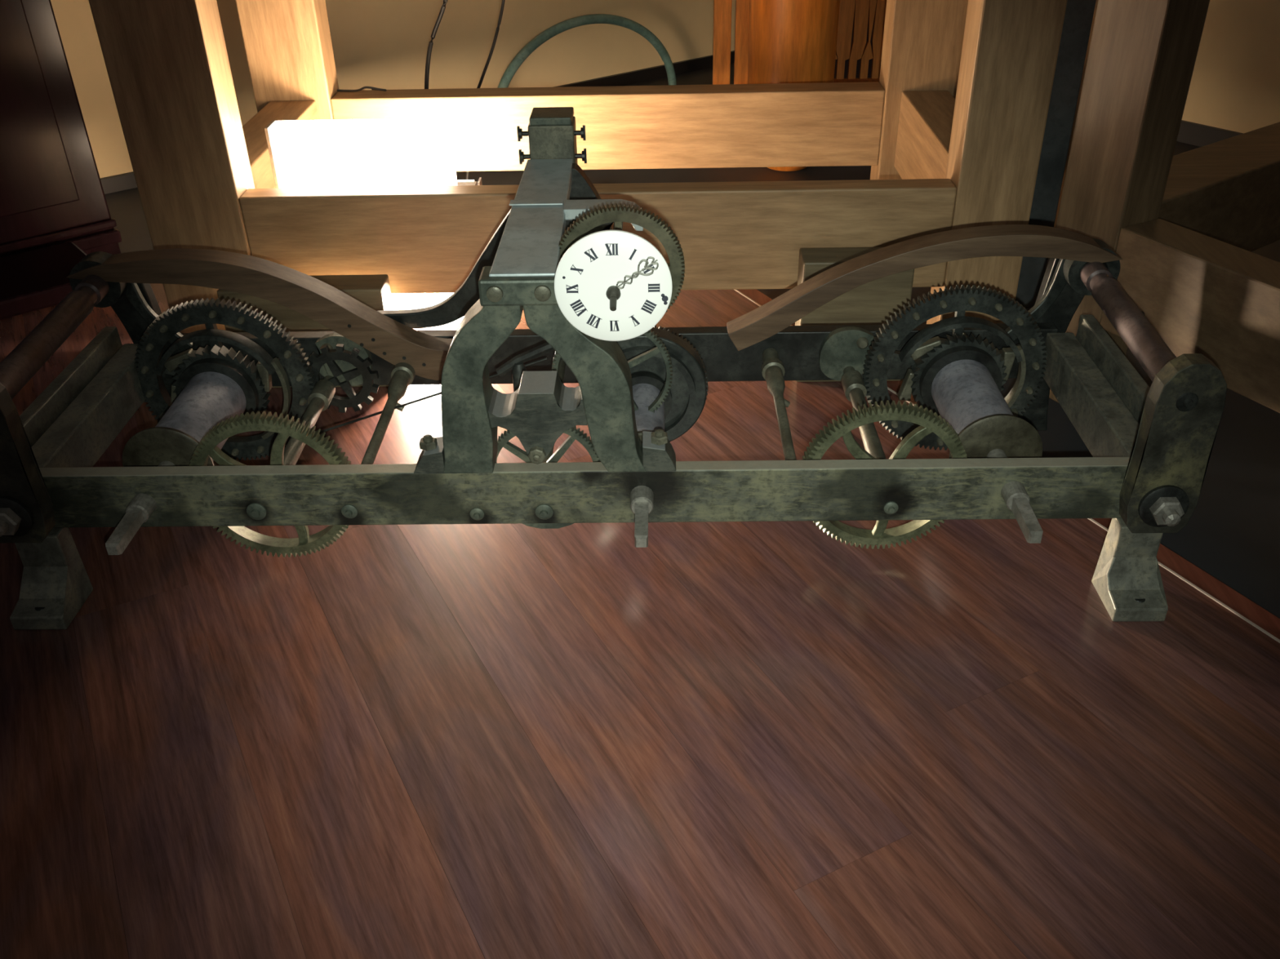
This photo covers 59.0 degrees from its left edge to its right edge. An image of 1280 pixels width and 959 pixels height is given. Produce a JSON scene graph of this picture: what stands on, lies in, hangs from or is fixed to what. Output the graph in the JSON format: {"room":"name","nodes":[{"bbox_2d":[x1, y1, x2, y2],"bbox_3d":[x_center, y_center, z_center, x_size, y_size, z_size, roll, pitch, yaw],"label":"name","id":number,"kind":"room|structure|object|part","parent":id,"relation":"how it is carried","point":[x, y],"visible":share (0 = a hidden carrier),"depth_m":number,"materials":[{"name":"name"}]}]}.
{"room":"clock museum","nodes":[
{"label":"clock museum","id":0,"kind":"room"},
{"bbox_2d":[50,0,736,177],"bbox_3d":[-1.297,-1.820,2.024,4.428,2.630,0.100,-24,39,-31],"label":"wall","id":1,"kind":"structure","parent":0,"point":[382,44],"depth_m":3.06,"materials":[{"name":"paint"}]},
{"bbox_2d":[100,50,734,194],"bbox_3d":[-1.239,-0.704,2.686,4.429,0.035,0.012,-24,39,-31],"label":"baseboard","id":2,"kind":"structure","parent":1,"relation":"attached to","point":[125,181],"depth_m":3.46,"materials":[{"name":"brown wood"}]},
{"bbox_2d":[0,62,1279,958],"bbox_3d":[0.035,-0.376,2.181,15.318,0.081,14.514,-17,36,-23],"label":"floor","id":3,"kind":"structure","parent":0,"point":[786,740],"depth_m":1.13,"materials":[{"name":"brown wood"}]},
{"bbox_2d":[0,0,121,257],"bbox_3d":[-1.659,-1.052,1.671,1.204,1.730,0.402,-25,39,-32],"label":"tall cabinet","id":4,"kind":"object","parent":3,"relation":"on","point":[51,191],"visible":0.92,"depth_m":2.15,"materials":[{"name":"red paint"}]},
{"bbox_3d":[-1.325,-1.111,1.678,0.530,1.550,0.007,-25,39,-32],"label":"door","id":5,"kind":"part","parent":4,"relation":"part of","materials":[{"name":"red paint"}]},
{"bbox_3d":[-1.528,-0.308,1.976,1.204,0.016,0.011,-25,39,-32],"label":"moulding","id":6,"kind":"part","parent":4,"relation":"part of","materials":[{"name":"red paint"}]},
{"bbox_3d":[-1.524,-0.285,1.986,1.204,0.026,0.021,-25,39,-32],"label":"moulding","id":7,"kind":"part","parent":4,"relation":"part of","materials":[{"name":"red paint"}]},
{"bbox_2d":[217,274,393,387],"bbox_3d":[-0.504,-0.227,1.742,0.245,0.163,0.060,-1,33,1],"label":"block","id":8,"kind":"object","parent":3,"relation":"on","point":[374,291],"visible":0.3,"depth_m":1.69,"materials":[{"name":"brown wood"}]},
{"bbox_2d":[264,117,482,328],"bbox_3d":[-0.434,-0.470,1.950,0.290,0.346,0.267,-1,33,1],"label":"box","id":9,"kind":"object","parent":3,"relation":"on","point":[410,152],"visible":0.32,"depth_m":1.77,"materials":[{"name":"white"}]},
{"bbox_3d":[-0.439,-0.556,1.770,0.271,0.006,0.036,-1,33,1],"label":"panel","id":10,"kind":"part","parent":9,"relation":"part of","materials":[{"name":"white"}]},
{"bbox_3d":[-0.437,-0.451,1.812,0.271,0.227,0.006,-1,33,1],"label":"panel","id":11,"kind":"part","parent":9,"relation":"part of","materials":[{"name":"white"}]},
{"bbox_3d":[-0.361,-0.311,1.901,0.126,0.104,0.006,-1,33,1],"label":"panel","id":12,"kind":"part","parent":9,"relation":"part of","materials":[{"name":"white"}]},
{"bbox_3d":[-0.300,-0.499,1.804,0.004,0.143,0.046,-1,33,1],"label":"panel","id":13,"kind":"part","parent":9,"relation":"part of","materials":[{"name":"white"}]},
{"bbox_3d":[-0.288,-0.466,2.091,0.004,0.178,0.031,-1,33,1],"label":"lamp shade","id":14,"kind":"part","parent":9,"relation":"part of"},
{"bbox_2d":[424,0,519,185],"bbox_3d":[-0.376,-0.981,2.408,0.050,0.789,0.276,27,42,36],"label":"power cable","id":15,"kind":"object","parent":3,"relation":"on","point":[445,2],"visible":0.35,"depth_m":2.38,"materials":[{"name":"black rubber"}]},
{"bbox_2d":[465,0,505,180],"bbox_3d":[-0.279,-1.002,2.436,0.018,0.788,0.375,21,39,31],"label":"power cable","id":16,"kind":"object","parent":3,"relation":"on","point":[503,1],"visible":0.38,"depth_m":2.42,"materials":[{"name":"black rubber"}]},
{"bbox_2d":[88,0,1067,333],"bbox_3d":[-0.074,-0.936,1.762,1.377,1.381,0.697,-1,33,1],"label":"wooden frame","id":17,"kind":"object","parent":3,"relation":"on","point":[950,133],"visible":0.68,"depth_m":1.72,"materials":[{"name":"beige wood"}]},
{"bbox_3d":[-0.679,-0.764,1.514,0.147,1.380,0.082,-1,33,1],"label":"post","id":18,"kind":"part","parent":17,"relation":"part of","materials":[{"name":"brown wood"}]},
{"bbox_3d":[-0.680,-0.535,2.026,0.090,0.148,0.532,-1,33,1],"label":"rail","id":19,"kind":"part","parent":17,"relation":"part of","materials":[{"name":"beige wood"}]},
{"bbox_3d":[-0.686,-1.096,2.033,0.147,1.380,0.082,-1,33,1],"label":"post","id":20,"kind":"part","parent":17,"relation":"part of","materials":[{"name":"beige wood"}]},
{"bbox_2d":[337,86,386,92],"bbox_3d":[-0.567,-0.780,2.256,0.124,0.014,0.034,-1,33,1],"label":"wire loop","id":21,"kind":"object","parent":17,"relation":"on","point":[364,87],"visible":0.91,"depth_m":2.25,"materials":[{"name":"black rubber"}]},
{"bbox_3d":[-0.064,-0.371,1.741,1.068,0.158,0.045,-1,33,1],"label":"rail","id":22,"kind":"part","parent":17,"relation":"part of","materials":[{"name":"brown wood"}]},
{"bbox_3d":[-0.063,-0.706,2.274,1.083,0.148,0.070,-1,33,1],"label":"rail","id":23,"kind":"part","parent":17,"relation":"part of","materials":[{"name":"beige wood"}]},
{"bbox_3d":[0.543,-1.108,2.011,0.147,1.380,0.082,-1,33,1],"label":"post","id":24,"kind":"part","parent":17,"relation":"part of","materials":[{"name":"beige wood"}]},
{"bbox_3d":[0.550,-0.547,2.005,0.090,0.148,0.532,-1,33,1],"label":"rail","id":25,"kind":"part","parent":17,"relation":"part of","materials":[{"name":"beige wood"}]},
{"bbox_3d":[0.519,-0.776,1.493,0.114,1.381,0.082,-1,33,1],"label":"post","id":26,"kind":"part","parent":17,"relation":"part of","materials":[{"name":"beige wood"}]},
{"bbox_2d":[497,13,676,88],"bbox_3d":[-0.149,-1.174,3.184,0.648,0.249,0.025,-24,39,-31],"label":"hoop","id":27,"kind":"object","parent":3,"relation":"on","point":[557,28],"visible":0.82,"depth_m":3.12},
{"bbox_2d":[0,106,1226,630],"bbox_3d":[-0.063,-0.148,1.339,1.387,0.448,0.514,-1,33,1],"label":"clock","id":28,"kind":"object","parent":3,"relation":"on","point":[593,297],"visible":1,"depth_m":1.28,"materials":[{"name":"paint"}]},
{"bbox_2d":[0,496,33,537],"bbox_3d":[-0.680,0.041,1.217,0.051,0.051,0.006,-1,33,1],"label":"washer","id":29,"kind":"object","parent":28,"relation":"in","point":[16,512],"depth_m":1.21,"materials":[{"name":"metal"}]},
{"bbox_3d":[-0.681,-0.022,1.195,0.073,0.203,0.024,-1,33,1],"label":"leg plate","id":30,"kind":"part","parent":28,"relation":"part of","materials":[{"name":"paint"}]},
{"bbox_3d":[-0.687,-0.162,1.308,0.033,0.033,0.316,-2,33,-1],"label":"tie rod","id":31,"kind":"part","parent":28,"relation":"part of","materials":[{"name":"brown metal"}]},
{"bbox_3d":[-0.682,-0.173,1.571,0.080,0.262,0.020,-1,33,1],"label":"leg","id":32,"kind":"part","parent":28,"relation":"part of","materials":[{"name":"metal"}]},
{"bbox_3d":[-0.478,-0.213,1.478,0.495,0.175,0.038,-1,33,1],"label":"curved arm","id":33,"kind":"part","parent":28,"relation":"part of","materials":[{"name":"brown wood"}]},
{"bbox_3d":[-0.230,-0.291,1.467,0.249,0.201,0.016,-1,33,1],"label":"trestle leg","id":34,"kind":"part","parent":28,"relation":"part of","materials":[{"name":"metal"}]},
{"bbox_3d":[-0.166,-0.105,1.192,0.099,0.206,0.046,-1,33,1],"label":"trestle leg","id":35,"kind":"part","parent":28,"relation":"part of","materials":[{"name":"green metal"}]},
{"bbox_3d":[-0.117,-0.193,1.125,0.082,0.028,0.040,-1,33,1],"label":"head plate","id":36,"kind":"part","parent":28,"relation":"part of","materials":[{"name":"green metal"}]},
{"bbox_3d":[-0.123,-0.132,1.337,0.096,0.086,0.020,-1,33,1],"label":"detent lever","id":37,"kind":"part","parent":28,"relation":"part of","materials":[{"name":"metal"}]},
{"bbox_3d":[-0.054,-0.106,1.190,0.120,0.206,0.046,-1,33,1],"label":"trestle leg","id":38,"kind":"part","parent":28,"relation":"part of","materials":[{"name":"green metal"}]},
{"bbox_3d":[-0.051,-0.294,1.459,0.108,0.224,0.023,-1,33,1],"label":"trestle leg","id":39,"kind":"part","parent":28,"relation":"part of","materials":[{"name":"metal"}]},
{"bbox_3d":[-0.041,-0.297,1.272,0.088,0.026,0.033,-1,33,1],"label":"bracket arm","id":40,"kind":"part","parent":28,"relation":"part of","materials":[{"name":"metal"}]},
{"bbox_3d":[0.357,-0.245,1.449,0.487,0.154,0.038,-1,33,1],"label":"curved arm","id":41,"kind":"part","parent":28,"relation":"part of","materials":[{"name":"brown wood"}]},
{"bbox_3d":[0.564,-0.185,1.549,0.080,0.262,0.020,-1,33,1],"label":"leg","id":42,"kind":"part","parent":28,"relation":"part of","materials":[{"name":"metal"}]},
{"bbox_3d":[0.560,-0.174,1.286,0.033,0.033,0.316,1,33,3],"label":"tie rod","id":43,"kind":"part","parent":28,"relation":"part of","materials":[{"name":"metal"}]},
{"bbox_2d":[1137,484,1189,527],"bbox_3d":[0.553,0.029,1.195,0.051,0.051,0.006,-1,33,1],"label":"washer","id":44,"kind":"object","parent":28,"relation":"in","point":[1153,500],"depth_m":1.19,"materials":[{"name":"metal"}]},
{"bbox_3d":[0.552,-0.034,1.173,0.073,0.203,0.024,-1,33,1],"label":"leg plate","id":45,"kind":"part","parent":28,"relation":"part of","materials":[{"name":"paint"}]},
{"bbox_2d":[712,0,732,84],"bbox_3d":[0.199,-1.311,2.664,0.043,1.030,0.025,-1,33,1],"label":"board","id":46,"kind":"object","parent":3,"relation":"on","point":[722,8],"visible":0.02,"depth_m":2.80,"materials":[{"name":"orange wood"}]},
{"bbox_2d":[733,0,750,84],"bbox_3d":[0.249,-1.311,2.663,0.035,1.030,0.025,-1,33,1],"label":"board","id":47,"kind":"object","parent":3,"relation":"on","point":[742,6],"visible":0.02,"depth_m":2.80,"materials":[{"name":"orange wood"}]},
{"bbox_2d":[747,0,839,171],"bbox_3d":[0.351,-1.017,2.598,0.214,0.602,0.214,-1,33,1],"label":"drum","id":48,"kind":"object","parent":3,"relation":"on","point":[790,41],"visible":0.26,"depth_m":2.53,"materials":[{"name":"orange wood"}]},
{"bbox_2d":[795,247,914,382],"bbox_3d":[0.321,-0.249,1.719,0.162,0.196,0.060,-1,33,1],"label":"block","id":49,"kind":"object","parent":3,"relation":"on","point":[873,302],"visible":0.44,"depth_m":1.67,"materials":[{"name":"brown wood"}]},
{"bbox_2d":[833,0,886,82],"bbox_3d":[0.625,-1.328,2.678,0.380,1.030,0.035,-1,33,1],"label":"slatted screen","id":50,"kind":"object","parent":3,"relation":"on","point":[860,30],"visible":0.26,"depth_m":2.82,"materials":[{"name":"brown wood"}]},
{"bbox_3d":[0.632,-0.956,2.912,0.329,0.150,0.020,-1,33,1],"label":"rail","id":51,"kind":"part","parent":50,"relation":"part of","materials":[{"name":"brown wood"}]},
{"bbox_3d":[0.625,-1.335,2.688,0.380,1.030,0.010,-1,33,1],"label":"panel","id":52,"kind":"part","parent":50,"relation":"part of","materials":[{"name":"brown wood"}]},
{"bbox_3d":[0.742,0.228,1.149,0.003,0.009,3.820,-17,36,-23],"label":"edge trim","id":53,"kind":"part","parent":3,"relation":"part of","materials":[{"name":"wood"}]},
{"bbox_2d":[1015,0,1279,413],"bbox_3d":[1.025,-0.708,1.370,0.904,1.380,1.892,7,34,13],"label":"stand","id":54,"kind":"object","parent":3,"relation":"on","point":[1184,228],"visible":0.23,"depth_m":1.52,"materials":[{"name":"wood"}]},
{"bbox_3d":[0.657,-0.714,1.392,0.076,1.380,0.112,-17,36,-23],"label":"post","id":55,"kind":"part","parent":54,"relation":"part of","materials":[{"name":"brown wood"}]},
{"bbox_3d":[0.950,-0.034,1.191,0.076,0.150,1.100,-17,36,-23],"label":"rail","id":56,"kind":"part","parent":54,"relation":"part of","materials":[{"name":"brown wood"}]},
{"bbox_3d":[1.172,-0.543,1.980,1.200,0.150,0.120,-22,38,-29],"label":"rail","id":57,"kind":"part","parent":54,"relation":"part of","materials":[{"name":"brown wood"}]},
{"bbox_2d":[1182,0,1279,133],"bbox_3d":[1.872,-1.665,1.679,0.100,2.630,4.598,-24,39,-31],"label":"wall","id":58,"kind":"structure","parent":0,"point":[1234,86],"depth_m":2.71,"materials":[{"name":"paint"}]},
{"bbox_2d":[1176,120,1243,146],"bbox_3d":[1.886,-0.536,2.308,0.012,0.050,4.486,-24,39,-31],"label":"baseboard","id":59,"kind":"structure","parent":58,"relation":"attached to","point":[1190,133],"depth_m":2.83,"materials":[{"name":"wood"}]}
]}

